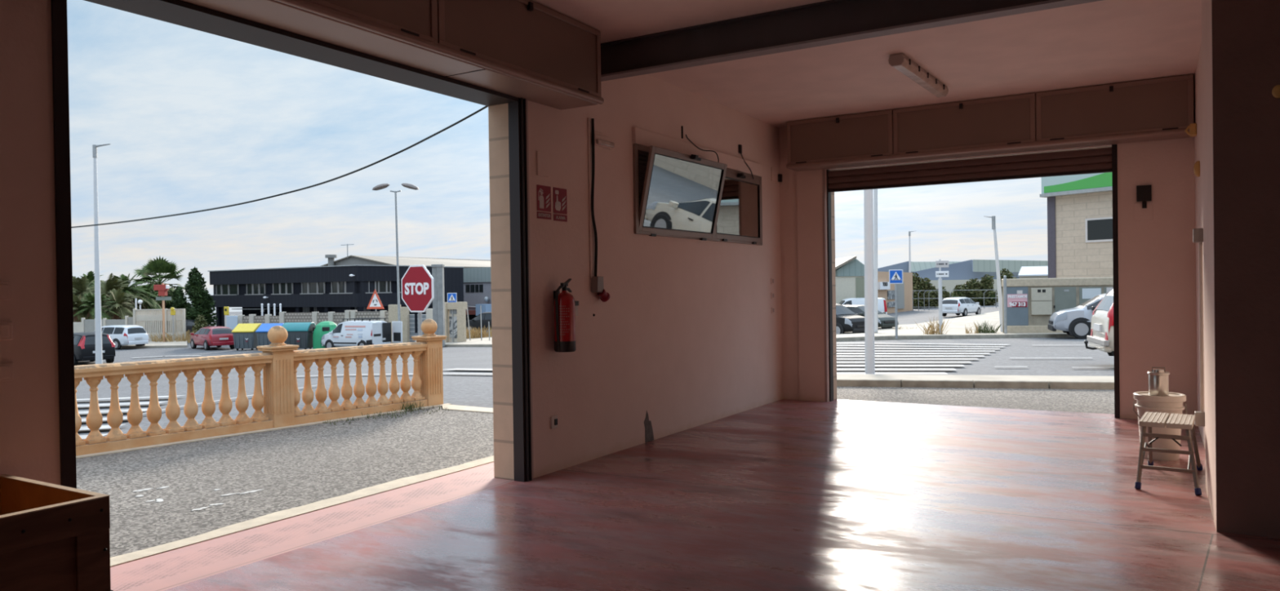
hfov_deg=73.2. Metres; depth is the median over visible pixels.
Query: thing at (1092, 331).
tail lamp
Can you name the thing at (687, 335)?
wall
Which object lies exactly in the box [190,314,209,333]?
shrub
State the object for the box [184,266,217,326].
tree
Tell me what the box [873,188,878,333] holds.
utility pole
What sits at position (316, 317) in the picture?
wall
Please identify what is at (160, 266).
tree
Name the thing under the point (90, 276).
palm tree
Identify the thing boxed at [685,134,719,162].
cord
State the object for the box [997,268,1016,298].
bush
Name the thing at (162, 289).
post
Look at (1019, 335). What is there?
kerb
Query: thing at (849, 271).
warehouse
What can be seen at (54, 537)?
wooden crate
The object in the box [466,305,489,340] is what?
wire fence
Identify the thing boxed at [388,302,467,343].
gate pillars
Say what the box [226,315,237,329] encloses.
notice board
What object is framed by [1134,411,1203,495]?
step stool
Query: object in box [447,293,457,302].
crossing sign
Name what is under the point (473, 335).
dry grass
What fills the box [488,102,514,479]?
door jamb
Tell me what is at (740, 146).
hook
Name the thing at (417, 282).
stop sign
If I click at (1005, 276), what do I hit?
steel post
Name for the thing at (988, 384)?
kerb
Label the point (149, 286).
palm tree
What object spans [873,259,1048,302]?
warehouse
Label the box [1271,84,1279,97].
handle
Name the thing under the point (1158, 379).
tin can
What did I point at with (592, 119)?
power cable
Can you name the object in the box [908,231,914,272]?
street lamp
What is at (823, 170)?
trim
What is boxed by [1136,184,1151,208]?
control unit
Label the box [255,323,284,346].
waste container
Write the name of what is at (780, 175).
sensor
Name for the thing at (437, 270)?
concrete post
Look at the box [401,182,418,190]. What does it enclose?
street lamp
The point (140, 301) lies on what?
globe lamp
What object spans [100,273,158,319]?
palm tree
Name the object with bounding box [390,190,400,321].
street lamp
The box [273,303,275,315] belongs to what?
flagpole
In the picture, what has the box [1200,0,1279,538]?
wall pier
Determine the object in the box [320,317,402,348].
van
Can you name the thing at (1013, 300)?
poster
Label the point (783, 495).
floor
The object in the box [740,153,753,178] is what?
cord
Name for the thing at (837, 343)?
zebra crossing
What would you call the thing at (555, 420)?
outlet
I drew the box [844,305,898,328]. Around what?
car
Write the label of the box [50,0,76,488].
rail
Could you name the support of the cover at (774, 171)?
attached to the wall at (687, 335)
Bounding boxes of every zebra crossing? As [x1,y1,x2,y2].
[76,395,183,439]
[836,342,1006,373]
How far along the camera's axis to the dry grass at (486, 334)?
62.67 m
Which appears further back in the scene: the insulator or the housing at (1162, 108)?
the housing at (1162, 108)
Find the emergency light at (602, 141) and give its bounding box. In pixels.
[594,133,614,149]
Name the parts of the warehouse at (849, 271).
sliding door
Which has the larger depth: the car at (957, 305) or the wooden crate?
the car at (957, 305)
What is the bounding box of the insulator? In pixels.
[1184,123,1196,136]
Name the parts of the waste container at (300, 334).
lid, lid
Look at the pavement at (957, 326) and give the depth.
45.71 m
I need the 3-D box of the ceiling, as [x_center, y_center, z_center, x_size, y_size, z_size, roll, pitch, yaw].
[2.279,-2.254,2.446,10.550,0.200,15.600,-1,1,31]
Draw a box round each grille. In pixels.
[856,324,864,327]
[884,320,895,323]
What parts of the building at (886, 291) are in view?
grey panel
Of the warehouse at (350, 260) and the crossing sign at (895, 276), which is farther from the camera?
the warehouse at (350, 260)
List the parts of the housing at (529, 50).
panel frame, panel, panel, panel frame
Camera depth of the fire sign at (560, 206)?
7.19 m
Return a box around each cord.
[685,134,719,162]
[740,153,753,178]
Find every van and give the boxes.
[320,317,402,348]
[839,297,887,314]
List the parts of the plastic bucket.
lid, handle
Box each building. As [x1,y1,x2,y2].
[207,264,464,333]
[873,271,912,313]
[1040,172,1113,278]
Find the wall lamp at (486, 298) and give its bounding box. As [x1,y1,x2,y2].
[484,296,488,302]
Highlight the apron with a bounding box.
[836,386,1114,414]
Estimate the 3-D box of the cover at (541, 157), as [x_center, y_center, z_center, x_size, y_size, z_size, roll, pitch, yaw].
[-0.790,-1.064,6.982,0.012,0.195,0.140,-1,1,31]
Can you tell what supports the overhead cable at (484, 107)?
attached to the door jamb
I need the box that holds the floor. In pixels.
[164,399,1279,590]
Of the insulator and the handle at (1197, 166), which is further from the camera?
the insulator
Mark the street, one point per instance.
(1020, 356)
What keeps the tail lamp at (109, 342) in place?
attached to the suv at (84, 343)
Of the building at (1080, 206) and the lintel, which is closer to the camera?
the lintel
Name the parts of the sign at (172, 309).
post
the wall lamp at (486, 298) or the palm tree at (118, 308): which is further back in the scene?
the wall lamp at (486, 298)
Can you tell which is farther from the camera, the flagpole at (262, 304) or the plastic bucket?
the flagpole at (262, 304)
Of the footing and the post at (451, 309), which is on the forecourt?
the footing
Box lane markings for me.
[130,344,1088,413]
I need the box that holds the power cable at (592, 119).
[591,118,597,276]
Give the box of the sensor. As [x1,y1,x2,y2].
[777,173,782,182]
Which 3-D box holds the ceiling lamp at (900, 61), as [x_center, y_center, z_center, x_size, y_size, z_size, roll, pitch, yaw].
[2.773,-2.158,8.520,0.154,0.108,1.620,-1,1,33]
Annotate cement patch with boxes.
[644,410,653,442]
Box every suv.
[73,332,115,365]
[93,324,149,349]
[835,303,864,333]
[1047,293,1106,338]
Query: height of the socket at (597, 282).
0.216 m
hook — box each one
[680,125,683,138]
[737,144,742,153]
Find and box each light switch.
[0,321,13,340]
[770,277,773,284]
[770,292,774,298]
[771,306,774,313]
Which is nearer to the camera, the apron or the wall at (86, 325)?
the apron
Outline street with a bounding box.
[75,302,1114,439]
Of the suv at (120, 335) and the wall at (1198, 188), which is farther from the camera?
the suv at (120, 335)
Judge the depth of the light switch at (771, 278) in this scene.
11.15 m
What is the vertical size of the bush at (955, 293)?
3.537 m
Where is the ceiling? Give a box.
[532,0,1201,128]
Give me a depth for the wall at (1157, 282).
9.38 m
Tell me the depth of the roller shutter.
10.23 m
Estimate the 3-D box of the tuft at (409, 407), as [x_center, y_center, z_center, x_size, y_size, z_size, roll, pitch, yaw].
[-2.885,1.377,10.890,0.331,0.149,0.336,-1,1,-26]
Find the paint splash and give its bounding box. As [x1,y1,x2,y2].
[133,486,264,511]
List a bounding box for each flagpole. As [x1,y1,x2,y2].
[261,303,263,315]
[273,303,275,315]
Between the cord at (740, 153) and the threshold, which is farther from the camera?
the cord at (740, 153)
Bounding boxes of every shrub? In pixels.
[74,281,104,319]
[131,284,161,314]
[165,301,174,308]
[169,285,192,314]
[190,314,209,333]
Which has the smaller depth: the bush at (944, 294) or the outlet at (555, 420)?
the outlet at (555, 420)
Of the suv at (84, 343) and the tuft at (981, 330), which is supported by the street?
the suv at (84, 343)
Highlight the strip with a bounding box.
[836,373,1114,381]
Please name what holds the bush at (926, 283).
on the street
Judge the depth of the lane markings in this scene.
20.04 m
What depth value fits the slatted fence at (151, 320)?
64.77 m
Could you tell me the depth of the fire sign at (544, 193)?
7.00 m
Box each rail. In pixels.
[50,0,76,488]
[507,97,532,482]
[826,144,1119,417]
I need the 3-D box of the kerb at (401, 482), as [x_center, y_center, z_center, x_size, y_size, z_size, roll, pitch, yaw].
[-2.911,1.508,5.019,0.223,0.026,11.600,-1,1,31]
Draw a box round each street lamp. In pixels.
[92,143,111,364]
[372,183,390,190]
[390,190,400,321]
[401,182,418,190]
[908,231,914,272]
[984,216,1002,332]
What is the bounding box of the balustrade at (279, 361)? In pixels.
[74,318,447,456]
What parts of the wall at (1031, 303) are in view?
blue door, green door, green door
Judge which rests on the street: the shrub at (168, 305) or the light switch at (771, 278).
the shrub at (168, 305)
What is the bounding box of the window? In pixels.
[632,126,763,245]
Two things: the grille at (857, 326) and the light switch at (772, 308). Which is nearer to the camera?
the light switch at (772, 308)
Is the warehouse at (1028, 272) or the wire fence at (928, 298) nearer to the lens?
the wire fence at (928, 298)
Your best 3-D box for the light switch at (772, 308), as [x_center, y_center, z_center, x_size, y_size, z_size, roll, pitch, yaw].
[1.724,0.192,11.176,0.017,0.080,0.090,-1,1,31]
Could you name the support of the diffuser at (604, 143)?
attached to the emergency light at (602, 141)
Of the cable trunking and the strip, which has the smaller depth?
the cable trunking
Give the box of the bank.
[312,320,337,349]
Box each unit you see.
[462,266,491,320]
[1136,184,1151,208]
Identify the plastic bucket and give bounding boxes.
[1133,391,1186,460]
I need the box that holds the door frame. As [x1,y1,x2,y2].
[830,146,1111,399]
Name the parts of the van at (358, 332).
door, door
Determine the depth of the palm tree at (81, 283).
73.56 m
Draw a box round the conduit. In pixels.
[1192,227,1204,426]
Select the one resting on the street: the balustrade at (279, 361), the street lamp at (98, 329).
the street lamp at (98, 329)
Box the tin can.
[1147,366,1169,396]
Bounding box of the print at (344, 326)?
[344,325,365,327]
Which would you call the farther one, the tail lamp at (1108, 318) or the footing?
the tail lamp at (1108, 318)
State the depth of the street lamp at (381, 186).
56.37 m
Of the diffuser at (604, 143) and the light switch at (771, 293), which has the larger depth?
the light switch at (771, 293)
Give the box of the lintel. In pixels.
[84,0,517,106]
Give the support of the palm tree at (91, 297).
on the pavement at (477, 342)
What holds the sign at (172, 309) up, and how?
on the pavement at (477, 342)
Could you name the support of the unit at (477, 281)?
on the street
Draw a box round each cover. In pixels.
[536,151,548,177]
[594,120,602,133]
[771,166,777,182]
[1133,202,1152,220]
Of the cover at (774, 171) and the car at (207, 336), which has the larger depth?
the car at (207, 336)
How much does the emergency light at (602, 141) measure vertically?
0.100 m
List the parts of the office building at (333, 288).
ribbed panel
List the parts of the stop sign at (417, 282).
plate, post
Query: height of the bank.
1.780 m
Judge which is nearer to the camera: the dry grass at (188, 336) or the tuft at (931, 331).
the tuft at (931, 331)
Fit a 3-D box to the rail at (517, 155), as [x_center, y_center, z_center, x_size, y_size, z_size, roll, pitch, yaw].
[-0.939,-0.043,6.783,0.115,3.000,0.095,-1,1,31]
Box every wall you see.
[0,0,782,484]
[73,315,133,333]
[228,310,388,330]
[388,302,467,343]
[778,127,1196,418]
[1001,277,1113,333]
[1194,42,1204,447]
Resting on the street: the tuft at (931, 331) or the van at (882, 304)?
the van at (882, 304)
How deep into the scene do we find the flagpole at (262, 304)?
65.94 m
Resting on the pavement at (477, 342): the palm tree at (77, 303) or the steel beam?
the palm tree at (77, 303)
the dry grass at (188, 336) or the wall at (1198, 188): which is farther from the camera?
the dry grass at (188, 336)
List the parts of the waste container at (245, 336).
lid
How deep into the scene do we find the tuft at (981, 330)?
35.25 m
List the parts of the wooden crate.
panel, panel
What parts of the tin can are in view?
lid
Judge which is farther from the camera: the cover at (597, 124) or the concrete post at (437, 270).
the concrete post at (437, 270)
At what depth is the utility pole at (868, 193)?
14.43 m
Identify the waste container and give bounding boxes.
[231,323,261,350]
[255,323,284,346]
[282,322,315,349]
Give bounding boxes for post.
[153,283,171,342]
[431,264,444,346]
[451,309,453,342]
[1003,275,1007,333]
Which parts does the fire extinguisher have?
handle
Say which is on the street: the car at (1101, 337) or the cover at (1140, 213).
the car at (1101, 337)
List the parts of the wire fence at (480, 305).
rod, rod, rod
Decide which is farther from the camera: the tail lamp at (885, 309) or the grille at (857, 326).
the tail lamp at (885, 309)
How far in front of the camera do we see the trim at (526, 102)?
6.82 m
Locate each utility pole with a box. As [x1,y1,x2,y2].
[863,189,875,373]
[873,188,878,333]
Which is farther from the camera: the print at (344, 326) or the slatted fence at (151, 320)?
the slatted fence at (151, 320)
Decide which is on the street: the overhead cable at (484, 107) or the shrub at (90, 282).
the shrub at (90, 282)
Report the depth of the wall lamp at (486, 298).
81.21 m
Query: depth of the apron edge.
10.90 m
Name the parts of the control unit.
knob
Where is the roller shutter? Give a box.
[828,146,1111,192]
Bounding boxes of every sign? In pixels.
[170,306,175,337]
[366,288,383,311]
[401,264,434,335]
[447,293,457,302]
[536,184,551,219]
[553,186,567,222]
[888,269,902,338]
[935,259,948,333]
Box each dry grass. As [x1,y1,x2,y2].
[149,329,196,342]
[466,325,492,337]
[466,328,484,338]
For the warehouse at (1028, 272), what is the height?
5.418 m
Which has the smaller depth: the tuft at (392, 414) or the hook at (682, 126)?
the hook at (682, 126)
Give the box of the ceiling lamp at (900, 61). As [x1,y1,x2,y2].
[888,53,948,97]
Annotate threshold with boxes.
[110,462,514,590]
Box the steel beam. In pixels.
[600,0,1102,81]
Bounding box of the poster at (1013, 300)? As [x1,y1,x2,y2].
[1007,293,1027,306]
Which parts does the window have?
glass, tilted sash, glass, closed sash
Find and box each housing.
[181,0,604,109]
[786,74,1194,171]
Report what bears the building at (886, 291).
on the street
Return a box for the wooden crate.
[0,474,113,590]
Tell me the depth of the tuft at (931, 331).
34.65 m
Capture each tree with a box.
[72,275,103,315]
[72,293,102,322]
[73,292,119,322]
[80,271,105,284]
[82,273,144,319]
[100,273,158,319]
[101,287,139,319]
[128,256,185,309]
[132,283,161,309]
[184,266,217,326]
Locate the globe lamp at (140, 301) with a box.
[137,299,142,309]
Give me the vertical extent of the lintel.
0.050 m
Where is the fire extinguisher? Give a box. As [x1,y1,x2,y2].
[553,278,575,352]
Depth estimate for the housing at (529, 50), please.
5.72 m
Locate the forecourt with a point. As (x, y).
(295, 467)
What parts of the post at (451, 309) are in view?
post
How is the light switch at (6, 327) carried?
attached to the wall at (687, 335)
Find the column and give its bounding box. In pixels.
[223,306,229,327]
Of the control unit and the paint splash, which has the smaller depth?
the paint splash
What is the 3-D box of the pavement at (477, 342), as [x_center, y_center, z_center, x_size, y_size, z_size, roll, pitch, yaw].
[-25.189,3.112,61.688,50.113,0.730,16.780,-1,1,19]
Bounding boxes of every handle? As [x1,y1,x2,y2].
[1193,160,1199,177]
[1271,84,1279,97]
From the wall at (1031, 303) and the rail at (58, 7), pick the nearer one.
the rail at (58, 7)
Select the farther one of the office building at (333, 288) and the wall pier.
the office building at (333, 288)
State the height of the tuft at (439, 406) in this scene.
0.047 m
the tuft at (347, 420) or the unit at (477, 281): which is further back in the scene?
the unit at (477, 281)
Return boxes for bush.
[912,271,926,308]
[921,277,937,308]
[933,286,950,306]
[948,284,966,297]
[963,278,983,305]
[978,274,998,306]
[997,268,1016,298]
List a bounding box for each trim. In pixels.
[525,99,533,479]
[822,168,828,401]
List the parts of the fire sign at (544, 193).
word plate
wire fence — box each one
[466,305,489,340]
[911,289,997,311]
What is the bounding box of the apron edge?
[442,404,493,413]
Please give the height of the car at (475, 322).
1.690 m
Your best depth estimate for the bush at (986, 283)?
104.21 m
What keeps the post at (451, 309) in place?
on the pavement at (477, 342)
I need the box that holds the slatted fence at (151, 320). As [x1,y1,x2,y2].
[133,308,186,341]
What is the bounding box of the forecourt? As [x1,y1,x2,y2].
[75,406,493,557]
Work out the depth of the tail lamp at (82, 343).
43.86 m
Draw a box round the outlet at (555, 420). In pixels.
[554,418,557,425]
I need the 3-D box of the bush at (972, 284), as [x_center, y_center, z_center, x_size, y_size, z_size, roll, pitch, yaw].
[40.485,-0.043,104.917,3.183,4.292,2.887,-1,1,31]
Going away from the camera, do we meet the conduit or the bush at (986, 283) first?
the conduit
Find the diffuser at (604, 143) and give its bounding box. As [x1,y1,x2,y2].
[595,138,614,147]
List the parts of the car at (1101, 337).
number plate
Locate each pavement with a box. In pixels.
[120,337,492,348]
[835,311,1066,337]
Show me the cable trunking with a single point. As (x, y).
(588, 118)
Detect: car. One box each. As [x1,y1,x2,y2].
[185,319,213,334]
[190,326,234,350]
[466,311,491,330]
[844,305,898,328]
[942,297,981,316]
[1084,288,1114,356]
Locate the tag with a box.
[574,301,578,315]
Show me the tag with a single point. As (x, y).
(576, 303)
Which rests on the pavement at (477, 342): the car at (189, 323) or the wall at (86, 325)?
the wall at (86, 325)
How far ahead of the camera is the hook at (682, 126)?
9.06 m
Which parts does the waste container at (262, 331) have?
lid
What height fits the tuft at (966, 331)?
0.609 m
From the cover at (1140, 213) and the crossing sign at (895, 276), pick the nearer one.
the cover at (1140, 213)
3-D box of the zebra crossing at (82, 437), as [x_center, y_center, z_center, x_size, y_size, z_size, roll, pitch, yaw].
[-7.510,1.642,12.321,2.299,0.246,7.063,-1,1,-36]
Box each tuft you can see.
[322,416,359,425]
[361,409,406,419]
[400,400,423,411]
[405,405,448,413]
[915,315,950,334]
[964,320,980,333]
[972,320,1001,333]
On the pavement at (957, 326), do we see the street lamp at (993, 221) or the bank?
the street lamp at (993, 221)
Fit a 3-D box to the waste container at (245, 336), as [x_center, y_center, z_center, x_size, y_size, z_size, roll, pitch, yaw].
[-24.911,2.622,54.650,1.560,1.674,1.090,-1,0,3]
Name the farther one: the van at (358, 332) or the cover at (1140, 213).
the van at (358, 332)
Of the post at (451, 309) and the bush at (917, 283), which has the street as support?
the bush at (917, 283)
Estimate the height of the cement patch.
0.310 m
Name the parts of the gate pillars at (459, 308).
white panel, mural panel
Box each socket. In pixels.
[551,415,557,428]
[591,276,609,302]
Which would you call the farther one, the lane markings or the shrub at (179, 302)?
the shrub at (179, 302)
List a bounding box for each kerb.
[110,455,493,567]
[835,333,1074,342]
[836,378,1114,389]
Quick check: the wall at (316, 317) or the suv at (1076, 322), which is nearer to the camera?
the suv at (1076, 322)
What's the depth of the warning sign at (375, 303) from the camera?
60.61 m
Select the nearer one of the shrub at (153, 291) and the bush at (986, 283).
the shrub at (153, 291)
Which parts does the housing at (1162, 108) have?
panel frame, panel, panel frame, panel, panel, panel frame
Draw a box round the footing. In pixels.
[75,403,451,458]
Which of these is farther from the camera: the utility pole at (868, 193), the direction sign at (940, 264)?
the direction sign at (940, 264)
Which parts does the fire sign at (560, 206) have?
word plate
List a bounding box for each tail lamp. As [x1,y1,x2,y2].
[77,335,85,349]
[106,335,115,346]
[883,299,887,311]
[1090,292,1109,336]
[1104,302,1113,340]
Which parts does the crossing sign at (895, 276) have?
plate, post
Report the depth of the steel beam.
6.54 m
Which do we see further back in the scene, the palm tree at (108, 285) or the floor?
the palm tree at (108, 285)
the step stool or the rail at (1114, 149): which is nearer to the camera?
the step stool
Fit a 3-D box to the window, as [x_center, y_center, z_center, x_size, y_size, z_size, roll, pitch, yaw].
[0.771,-1.113,9.524,0.476,1.026,3.115,-1,1,31]
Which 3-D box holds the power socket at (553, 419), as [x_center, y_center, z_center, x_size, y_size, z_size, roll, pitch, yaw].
[-0.702,1.042,7.088,0.020,0.100,0.084,-1,1,31]
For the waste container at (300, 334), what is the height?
1.718 m
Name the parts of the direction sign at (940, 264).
post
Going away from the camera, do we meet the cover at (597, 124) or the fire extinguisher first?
the fire extinguisher
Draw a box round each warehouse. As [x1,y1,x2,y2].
[320,244,490,267]
[835,255,874,303]
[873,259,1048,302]
[1017,266,1048,278]
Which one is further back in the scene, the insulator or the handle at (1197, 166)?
the insulator
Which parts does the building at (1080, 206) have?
pane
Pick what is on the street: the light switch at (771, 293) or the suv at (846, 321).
the suv at (846, 321)
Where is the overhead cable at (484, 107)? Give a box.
[71,106,488,227]
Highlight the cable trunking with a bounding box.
[587,117,591,277]
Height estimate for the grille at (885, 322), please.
0.120 m
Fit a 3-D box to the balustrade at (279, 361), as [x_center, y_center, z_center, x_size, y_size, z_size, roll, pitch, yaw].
[-5.951,1.080,7.366,0.330,1.391,10.525,0,1,39]

